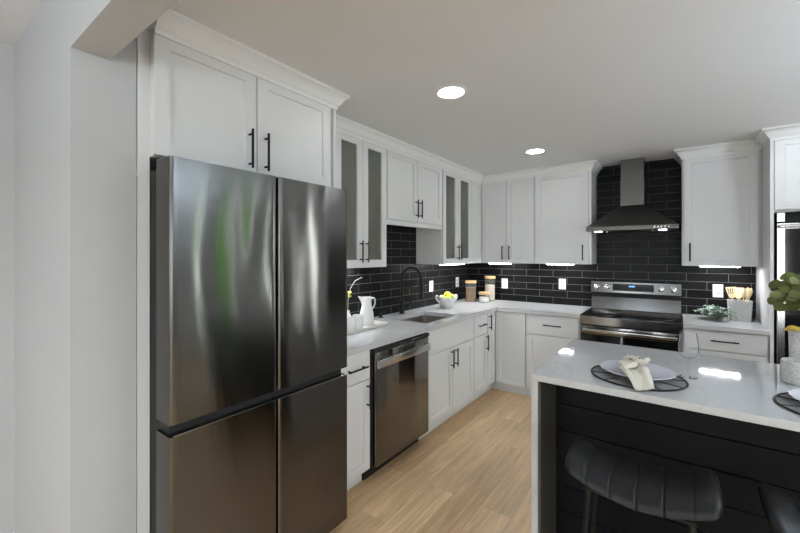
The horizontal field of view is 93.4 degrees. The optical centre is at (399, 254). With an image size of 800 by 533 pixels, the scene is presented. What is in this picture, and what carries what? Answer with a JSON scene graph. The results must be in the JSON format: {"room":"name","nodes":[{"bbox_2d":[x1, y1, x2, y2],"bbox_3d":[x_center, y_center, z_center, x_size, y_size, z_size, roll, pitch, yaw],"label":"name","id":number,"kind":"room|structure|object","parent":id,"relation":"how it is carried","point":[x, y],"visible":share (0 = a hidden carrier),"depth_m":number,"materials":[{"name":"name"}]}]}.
{"room":"kitchen","nodes":[
{"label":"kitchen","id":0,"kind":"room"},
{"bbox_2d":[0,42,13,532],"bbox_3d":[-3.115,0.223,0.300,0.120,2.500,4.170,0,0,36],"label":"wall","id":1,"kind":"structure","parent":0,"point":[6,50],"depth_m":1.83,"materials":[{"name":"grey paint"}]},
{"bbox_2d":[0,0,41,45],"bbox_3d":[-0.754,-1.077,-1.502,6.020,0.100,4.270,0,0,36],"label":"ceiling","id":2,"kind":"structure","parent":0,"point":[15,15],"depth_m":1.63,"materials":[{"name":"white paint"}]},
{"bbox_2d":[14,0,177,532],"bbox_3d":[0.504,0.223,0.206,5.820,2.500,0.195,0,0,36],"label":"wall","id":3,"kind":"structure","parent":0,"point":[75,109],"depth_m":1.38,"materials":[{"name":"grey paint"}]},
{"bbox_2d":[330,388,530,532],"bbox_3d":[0.471,1.523,0.161,6.020,0.100,8.400,0,0,36],"label":"floor","id":4,"kind":"structure","parent":0,"point":[471,473],"depth_m":2.45,"materials":[{"name":"brown wood"}]},
{"bbox_2d":[136,23,335,532],"bbox_3d":[-0.892,0.270,1.971,0.635,2.406,0.986,0,0,36],"label":"tall cabinet","id":5,"kind":"object","parent":4,"relation":"on","point":[191,104],"visible":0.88,"depth_m":1.59,"materials":[{"name":"white paint"}]},
{"bbox_2d":[153,8,349,110],"bbox_3d":[-0.696,-0.889,1.882,0.258,0.088,1.004,0,0,36],"label":"trim","id":6,"kind":"structure","parent":5,"relation":"attached to","point":[172,25],"depth_m":1.69,"materials":[{"name":"white paint"}]},
{"bbox_2d":[136,156,346,532],"bbox_3d":[-0.835,0.555,1.891,0.725,1.836,0.885,0,0,36],"label":"refrigerator","id":7,"kind":"object","parent":4,"relation":"on","point":[248,269],"visible":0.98,"depth_m":1.55,"materials":[{"name":"silver metal"}]},
{"bbox_2d":[341,350,370,490],"bbox_3d":[-0.499,1.036,2.471,0.637,0.874,0.279,0,0,36],"label":"base cabinet","id":8,"kind":"object","parent":4,"relation":"on","point":[357,370],"visible":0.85,"depth_m":2.33,"materials":[{"name":"white paint"}]},
{"bbox_2d":[362,333,429,480],"bbox_3d":[-0.203,1.039,2.836,0.622,0.867,0.656,0,0,36],"label":"dishwasher","id":9,"kind":"object","parent":4,"relation":"on","point":[398,378],"visible":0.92,"depth_m":2.59,"materials":[{"name":"silver metal"}]},
{"bbox_2d":[419,315,473,438],"bbox_3d":[0.231,1.036,3.462,0.637,0.874,0.864,0,0,36],"label":"base cabinet","id":10,"kind":"object","parent":4,"relation":"on","point":[451,352],"visible":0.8,"depth_m":3.25,"materials":[{"name":"white paint"}]},
{"bbox_2d":[467,314,488,404],"bbox_3d":[0.583,1.036,3.940,0.637,0.874,0.318,0,0,36],"label":"base cabinet","id":11,"kind":"object","parent":4,"relation":"on","point":[480,322],"visible":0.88,"depth_m":3.78,"materials":[{"name":"white paint"}]},
{"bbox_2d":[481,311,527,395],"bbox_3d":[1.035,1.036,4.310,0.926,0.874,0.810,0,0,36],"label":"base cabinet","id":12,"kind":"object","parent":4,"relation":"on","point":[506,355],"visible":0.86,"depth_m":3.99,"materials":[{"name":"white paint"}]},
{"bbox_2d":[347,298,590,356],"bbox_3d":[0.612,0.578,3.308,1.455,0.038,2.946,0,0,36],"label":"countertop","id":13,"kind":"structure","parent":12,"relation":"on","point":[396,329],"depth_m":3.54,"materials":[{"name":"white stone"}]},
{"bbox_2d":[347,277,361,315],"bbox_3d":[-0.377,0.369,2.997,0.080,0.379,0.191,0,0,36],"label":"bud vase","id":14,"kind":"object","parent":13,"relation":"on","point":[350,292],"visible":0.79,"depth_m":2.95,"materials":[{"name":"white ceramic"}]},
{"bbox_2d":[347,320,387,334],"bbox_3d":[-0.337,0.547,2.824,0.200,0.024,0.570,0,0,36],"label":"tray","id":15,"kind":"object","parent":13,"relation":"on","point":[377,324],"visible":0.24,"depth_m":2.86,"materials":[{"name":"white"}]},
{"bbox_2d":[347,316,354,330],"bbox_3d":[-0.368,0.502,2.756,0.084,0.098,0.084,0,0,36],"label":"cup","id":16,"kind":"object","parent":15,"relation":"on","point":[350,319],"visible":0.8,"depth_m":2.72,"materials":[{"name":"white ceramic"}]},
{"bbox_2d":[352,314,363,328],"bbox_3d":[-0.317,0.502,2.847,0.084,0.098,0.084,0,0,36],"label":"cup","id":17,"kind":"object","parent":15,"relation":"on","point":[358,317],"visible":0.87,"depth_m":2.81,"materials":[{"name":"white ceramic"}]},
{"bbox_2d":[358,296,375,325],"bbox_3d":[-0.262,0.437,2.967,0.118,0.228,0.118,0,0,36],"label":"pitcher","id":18,"kind":"object","parent":15,"relation":"on","point":[366,309],"visible":0.91,"depth_m":2.93,"materials":[{"name":"white ceramic"}]},
{"bbox_2d":[399,267,423,313],"bbox_3d":[0.109,0.335,3.602,0.237,0.447,0.054,0,0,-1],"label":"faucet","id":19,"kind":"object","parent":13,"relation":"on","point":[421,287],"visible":1,"depth_m":3.59,"materials":[{"name":"black metal"}]},
{"bbox_2d":[404,315,444,322],"bbox_3d":[0.226,0.692,3.418,0.410,0.186,0.575,0,0,36],"label":"sink","id":20,"kind":"object","parent":13,"relation":"in","point":[423,318],"visible":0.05,"depth_m":3.69,"materials":[{"name":"silver metal"}]},
{"bbox_2d":[435,294,457,307],"bbox_3d":[0.494,0.490,3.994,0.205,0.139,0.205,0,0,23],"label":"fruit bowl","id":21,"kind":"object","parent":13,"relation":"on","point":[444,302],"visible":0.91,"depth_m":3.93,"materials":[{"name":"white ceramic"}]},
{"bbox_2d":[465,280,475,301],"bbox_3d":[0.850,0.433,4.527,0.132,0.252,0.132,0,0,36],"label":"storage jar","id":22,"kind":"object","parent":13,"relation":"on","point":[470,292],"visible":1,"depth_m":4.48,"materials":[{"name":"clear glass"}]},
{"bbox_2d":[479,292,489,302],"bbox_3d":[0.996,0.499,4.463,0.128,0.120,0.128,0,0,36],"label":"storage jar","id":23,"kind":"object","parent":13,"relation":"on","point":[483,299],"visible":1,"depth_m":4.41,"materials":[{"name":"clear glass"}]},
{"bbox_2d":[485,276,494,300],"bbox_3d":[1.108,0.410,4.641,0.130,0.298,0.130,0,0,36],"label":"storage jar","id":24,"kind":"object","parent":13,"relation":"on","point":[488,288],"visible":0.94,"depth_m":4.59,"materials":[{"name":"clear glass"}]},
{"bbox_2d":[526,313,580,396],"bbox_3d":[1.668,1.036,3.951,0.515,0.874,0.637,0,0,36],"label":"base cabinet","id":25,"kind":"object","parent":4,"relation":"on","point":[546,335],"visible":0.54,"depth_m":3.77,"materials":[{"name":"white paint"}]},
{"bbox_2d":[580,280,681,351],"bbox_3d":[2.168,0.871,3.540,0.766,1.204,0.685,0,0,36],"label":"range","id":26,"kind":"object","parent":4,"relation":"on","point":[653,329],"visible":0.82,"depth_m":3.52,"materials":[{"name":"silver metal"}]},
{"bbox_2d":[580,307,681,323],"bbox_3d":[2.167,0.566,3.540,0.766,0.022,0.557,0,0,36],"label":"cooktop","id":27,"kind":"object","parent":26,"relation":"in","point":[611,314],"depth_m":3.46,"materials":[{"name":"black glass"}]},
{"bbox_2d":[565,436,724,532],"bbox_3d":[0.882,1.116,1.392,0.470,0.718,0.311,0,0,36],"label":"bar stool","id":28,"kind":"object","parent":4,"relation":"on","point":[688,497],"visible":1,"depth_m":1.33,"materials":[{"name":"black leather"}]},
{"bbox_2d":[538,381,799,532],"bbox_3d":[1.727,1.031,1.511,2.039,0.883,0.876,0,0,36],"label":"kitchen island","id":29,"kind":"object","parent":4,"relation":"on","point":[744,456],"visible":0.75,"depth_m":1.73,"materials":[{"name":"black wood"}]},
{"bbox_2d":[531,339,799,532],"bbox_3d":[1.734,1.016,1.520,2.100,0.914,0.912,0,0,36],"label":"island countertop","id":30,"kind":"structure","parent":29,"relation":"on","point":[737,389],"depth_m":1.72,"materials":[{"name":"white stone"}]},
{"bbox_2d":[591,365,688,391],"bbox_3d":[1.085,0.555,1.727,0.378,0.008,0.378,0,0,36],"label":"placemat","id":31,"kind":"object","parent":30,"relation":"on","point":[678,383],"visible":0.52,"depth_m":1.66,"materials":[{"name":"black metal"}]},
{"bbox_2d":[599,360,676,379],"bbox_3d":[1.102,0.539,1.757,0.309,0.019,0.309,0,0,36],"label":"plate","id":32,"kind":"object","parent":31,"relation":"on","point":[657,372],"visible":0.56,"depth_m":1.76,"materials":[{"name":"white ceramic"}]},
{"bbox_2d":[618,355,654,390],"bbox_3d":[1.040,0.512,1.666,0.130,0.079,0.326,0,0,31],"label":"napkin","id":33,"kind":"object","parent":32,"relation":"on","point":[639,375],"visible":1,"depth_m":1.66,"materials":[{"name":"beige fabric"}]},
{"bbox_2d":[678,331,698,378],"bbox_3d":[1.321,0.455,1.727,0.077,0.208,0.077,0,0,-31],"label":"wine glass","id":34,"kind":"object","parent":30,"relation":"on","point":[682,376],"visible":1,"depth_m":1.72,"materials":[{"name":"clear glass"}]},
{"bbox_2d":[678,331,698,357],"bbox_3d":[1.321,0.412,1.727,0.077,0.122,0.077,0,0,36],"label":"bowl","id":35,"kind":"object","parent":34,"relation":"on","point":[680,331],"depth_m":1.72,"materials":[{"name":"clear glass"}]},
{"bbox_2d":[767,272,799,357],"bbox_3d":[1.928,0.321,1.727,0.365,0.476,0.342,0,0,36],"label":"potted plant","id":36,"kind":"object","parent":30,"relation":"on","point":[788,293],"visible":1,"depth_m":1.75,"materials":[{"name":"green plant"}]},
{"bbox_2d":[773,392,799,414],"bbox_3d":[1.581,0.555,1.330,0.378,0.008,0.378,0,0,36],"label":"placemat","id":37,"kind":"object","parent":30,"relation":"on","point":[784,399],"visible":0.84,"depth_m":1.42,"materials":[{"name":"black metal"}]},
{"bbox_2d":[788,388,799,400],"bbox_3d":[1.608,0.539,1.350,0.309,0.019,0.309,0,0,36],"label":"plate","id":38,"kind":"object","parent":37,"relation":"on","point":[795,393],"visible":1,"depth_m":1.45,"materials":[{"name":"white ceramic"}]},
{"bbox_2d":[779,357,799,385],"bbox_3d":[1.756,0.511,1.643,0.144,0.096,0.144,0,0,36],"label":"pot","id":39,"kind":"object","parent":30,"relation":"on","point":[789,368],"visible":1,"depth_m":1.64,"materials":[{"name":"ceramic"}]},
{"bbox_2d":[682,320,768,362],"bbox_3d":[2.710,1.036,3.183,0.515,0.874,0.637,0,0,36],"label":"base cabinet","id":40,"kind":"object","parent":4,"relation":"on","point":[743,346],"visible":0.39,"depth_m":2.94,"materials":[{"name":"white paint"}]},
{"bbox_2d":[682,314,769,335],"bbox_3d":[2.716,0.578,3.193,0.516,0.038,0.636,0,0,36],"label":"countertop","id":41,"kind":"structure","parent":40,"relation":"on","point":[692,321],"depth_m":3.03,"materials":[{"name":"white stone"}]},
{"bbox_2d":[694,305,739,319],"bbox_3d":[2.685,0.491,3.229,0.221,0.133,0.303,0,0,-7],"label":"eucalyptus sprigs","id":42,"kind":"object","parent":41,"relation":"on","point":[712,311],"visible":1,"depth_m":3.20,"materials":[{"name":"green plant"}]},
{"bbox_2d":[727,299,752,321],"bbox_3d":[2.905,0.474,3.224,0.156,0.170,0.156,0,0,36],"label":"utensil crock","id":43,"kind":"object","parent":41,"relation":"on","point":[744,308],"visible":0.94,"depth_m":3.17,"materials":[{"name":"grey ceramic"}]},
{"bbox_2d":[726,287,735,300],"bbox_3d":[2.843,0.410,3.240,0.069,0.276,0.019,0,0,36],"label":"slotted spatula","id":44,"kind":"object","parent":43,"relation":"in","point":[731,295],"visible":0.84,"depth_m":3.23,"materials":[{"name":"brown wood"}]},
{"bbox_2d":[735,287,742,300],"bbox_3d":[2.912,0.414,3.242,0.068,0.267,0.028,0,0,36],"label":"wooden spatula","id":45,"kind":"object","parent":43,"relation":"in","point":[738,295],"visible":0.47,"depth_m":3.25,"materials":[{"name":"brown wood"}]},
{"bbox_2d":[741,288,745,300],"bbox_3d":[2.897,0.413,3.180,0.032,0.270,0.032,0,0,-28],"label":"wooden spoon","id":46,"kind":"object","parent":43,"relation":"in","point":[743,293],"visible":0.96,"depth_m":3.17,"materials":[{"name":"brown wood"}]},
{"bbox_2d":[745,287,749,301],"bbox_3d":[2.934,0.411,3.193,0.045,0.273,0.026,0,0,36],"label":"wooden spoon","id":47,"kind":"object","parent":43,"relation":"in","point":[747,288],"visible":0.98,"depth_m":3.18,"materials":[{"name":"brown wood"}]},
{"bbox_2d":[747,288,752,301],"bbox_3d":[2.964,0.415,3.208,0.064,0.268,0.020,0,0,22],"label":"wooden spoon","id":48,"kind":"object","parent":43,"relation":"in","point":[751,290],"visible":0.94,"depth_m":3.20,"materials":[{"name":"brown wood"}]},
{"bbox_2d":[756,137,799,362],"bbox_3d":[3.261,0.301,2.786,0.842,2.345,0.661,0,0,36],"label":"tall cabinet","id":49,"kind":"object","parent":4,"relation":"on","point":[780,158],"visible":0.45,"depth_m":2.79,"materials":[{"name":"white paint"}]},
{"bbox_2d":[755,123,799,147],"bbox_3d":[3.123,-0.889,2.627,0.916,0.088,0.293,0,0,36],"label":"trim","id":50,"kind":"structure","parent":49,"relation":"attached to","point":[765,135],"depth_m":2.75,"materials":[{"name":"white paint"}]},
{"bbox_2d":[774,212,799,363],"bbox_3d":[3.238,0.328,2.755,0.770,1.280,0.660,0,0,36],"label":"wall oven","id":51,"kind":"object","parent":49,"relation":"in","point":[786,224],"visible":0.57,"depth_m":2.75,"materials":[{"name":"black metal"}]},
{"bbox_2d":[757,484,799,532],"bbox_3d":[1.336,1.116,1.057,0.470,0.718,0.311,0,0,36],"label":"bar stool","id":52,"kind":"object","parent":4,"relation":"on","point":[782,512],"visible":1,"depth_m":1.14,"materials":[{"name":"black leather"}]},
{"bbox_2d":[136,0,799,174],"bbox_3d":[1.899,-0.984,1.761,5.620,0.100,4.130,0,0,36],"label":"ceiling","id":53,"kind":"structure","parent":0,"point":[608,82],"depth_m":1.86,"materials":[{"name":"white paint"}]},
{"bbox_2d":[435,85,466,99],"bbox_3d":[0.292,-0.930,2.160,0.184,0.006,0.184,0,0,36],"label":"recessed light","id":54,"kind":"object","parent":53,"relation":"in","point":[448,92],"visible":1,"depth_m":2.16,"materials":[{"name":"white plastic"}]},
{"bbox_2d":[524,148,545,153],"bbox_3d":[1.213,-0.930,3.386,0.184,0.006,0.184,0,0,36],"label":"recessed light","id":55,"kind":"object","parent":53,"relation":"in","point":[535,150],"visible":1,"depth_m":3.38,"materials":[{"name":"white plastic"}]},
{"bbox_3d":[3.108,0.270,3.385,5.400,2.407,0.120,0,0,36],"label":"wall","id":56,"kind":"structure","parent":0,"visible":0},
{"bbox_2d":[469,158,755,318],"bbox_3d":[2.009,-0.187,4.115,2.748,1.492,0.008,0,0,36],"label":"wall","id":57,"kind":"structure","parent":56,"relation":"attached to","point":[635,256],"depth_m":3.84,"materials":[{"name":"black tile"}]},
{"bbox_2d":[336,114,602,183],"bbox_3d":[0.776,-0.889,3.186,1.246,0.088,2.943,0,0,36],"label":"trim","id":58,"kind":"structure","parent":57,"relation":"attached to","point":[346,126],"depth_m":3.68,"materials":[{"name":"white paint"}]},
{"bbox_2d":[502,279,507,287],"bbox_3d":[1.287,0.351,4.636,0.074,0.118,0.009,0,0,36],"label":"wall outlet","id":59,"kind":"object","parent":57,"relation":"attached to","point":[504,281],"visible":1,"depth_m":4.63,"materials":[{"name":"white plastic"}]},
{"bbox_2d":[481,178,534,263],"bbox_3d":[1.292,-0.388,4.415,0.634,0.967,0.356,0,0,36],"label":"upper cabinet","id":60,"kind":"object","parent":57,"relation":"attached to","point":[507,207],"visible":0.97,"depth_m":4.29,"materials":[{"name":"white paint"}]},
{"bbox_2d":[559,279,565,288],"bbox_3d":[1.825,0.327,4.240,0.074,0.118,0.009,0,0,36],"label":"wall outlet","id":61,"kind":"object","parent":57,"relation":"attached to","point":[562,282],"visible":1,"depth_m":4.24,"materials":[{"name":"white plastic"}]},
{"bbox_2d":[535,171,596,263],"bbox_3d":[1.774,-0.388,4.059,0.559,0.967,0.356,0,0,36],"label":"upper cabinet","id":62,"kind":"object","parent":57,"relation":"attached to","point":[565,204],"visible":0.99,"depth_m":3.94,"materials":[{"name":"white paint"}]},
{"bbox_2d":[713,284,722,297],"bbox_3d":[2.905,0.328,3.444,0.074,0.118,0.009,0,0,36],"label":"wall outlet","id":63,"kind":"object","parent":57,"relation":"attached to","point":[717,288],"visible":1,"depth_m":3.44,"materials":[{"name":"white plastic"}]},
{"bbox_2d":[682,151,761,266],"bbox_3d":[2.797,-0.388,3.306,0.521,0.967,0.356,0,0,36],"label":"upper cabinet","id":64,"kind":"object","parent":57,"relation":"attached to","point":[722,194],"visible":0.99,"depth_m":3.19,"materials":[{"name":"white paint"}]},
{"bbox_2d":[674,139,762,166],"bbox_3d":[2.766,-0.889,3.314,0.579,0.088,0.376,0,0,36],"label":"trim","id":65,"kind":"structure","parent":64,"relation":"attached to","point":[749,145],"depth_m":3.18,"materials":[{"name":"white paint"}]},
{"bbox_2d":[700,266,740,266],"bbox_3d":[2.750,0.099,3.245,0.270,0.006,0.060,0,0,36],"label":"light","id":66,"kind":"object","parent":64,"relation":"attached to","point":[700,266],"visible":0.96,"depth_m":3.22,"materials":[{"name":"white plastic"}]},
{"bbox_2d":[586,157,678,233],"bbox_3d":[2.240,-0.574,3.638,0.726,0.715,0.486,0,0,36],"label":"range hood","id":67,"kind":"object","parent":56,"relation":"attached to","point":[633,214],"visible":0.99,"depth_m":3.61,"materials":[{"name":"grey metal"}]},
{"bbox_3d":[-0.290,0.270,3.426,0.120,2.407,4.045,0,0,36],"label":"wall","id":68,"kind":"structure","parent":0,"visible":0},
{"bbox_2d":[347,224,468,316],"bbox_3d":[0.019,0.116,3.738,0.008,0.886,2.974,0,0,36],"label":"wall","id":69,"kind":"structure","parent":68,"relation":"attached to","point":[380,283],"depth_m":3.70,"materials":[{"name":"black tile"}]},
{"bbox_2d":[336,131,385,267],"bbox_3d":[-0.389,-0.388,2.874,0.356,0.967,0.570,0,0,36],"label":"upper cabinet","id":70,"kind":"object","parent":69,"relation":"attached to","point":[360,165],"visible":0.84,"depth_m":2.79,"materials":[{"name":"white paint"}]},
{"bbox_2d":[386,150,441,229],"bbox_3d":[0.046,-0.560,3.465,0.356,0.623,0.892,0,0,36],"label":"upper cabinet","id":71,"kind":"object","parent":69,"relation":"attached to","point":[413,187],"visible":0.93,"depth_m":3.33,"materials":[{"name":"white paint"}]},
{"bbox_2d":[429,281,432,291],"bbox_3d":[0.348,0.345,4.170,0.009,0.118,0.074,0,0,36],"label":"wall outlet","id":72,"kind":"object","parent":69,"relation":"attached to","point":[430,282],"visible":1,"depth_m":4.15,"materials":[{"name":"white plastic"}]},
{"bbox_2d":[416,170,470,264],"bbox_3d":[0.502,-0.388,4.084,0.356,0.967,0.642,0,0,36],"label":"upper cabinet","id":73,"kind":"object","parent":69,"relation":"attached to","point":[451,244],"visible":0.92,"depth_m":3.91,"materials":[{"name":"white paint"}]},
{"bbox_2d":[456,277,458,286],"bbox_3d":[0.710,0.335,4.661,0.009,0.118,0.074,0,0,36],"label":"wall outlet","id":74,"kind":"object","parent":69,"relation":"attached to","point":[457,278],"visible":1,"depth_m":4.66,"materials":[{"name":"white plastic"}]},
{"bbox_2d":[471,180,480,262],"bbox_3d":[0.854,-0.388,4.592,0.320,0.967,0.590,0,0,36],"label":"upper cabinet","id":75,"kind":"object","parent":69,"relation":"attached to","point":[475,186],"visible":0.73,"depth_m":4.36,"materials":[{"name":"white paint"}]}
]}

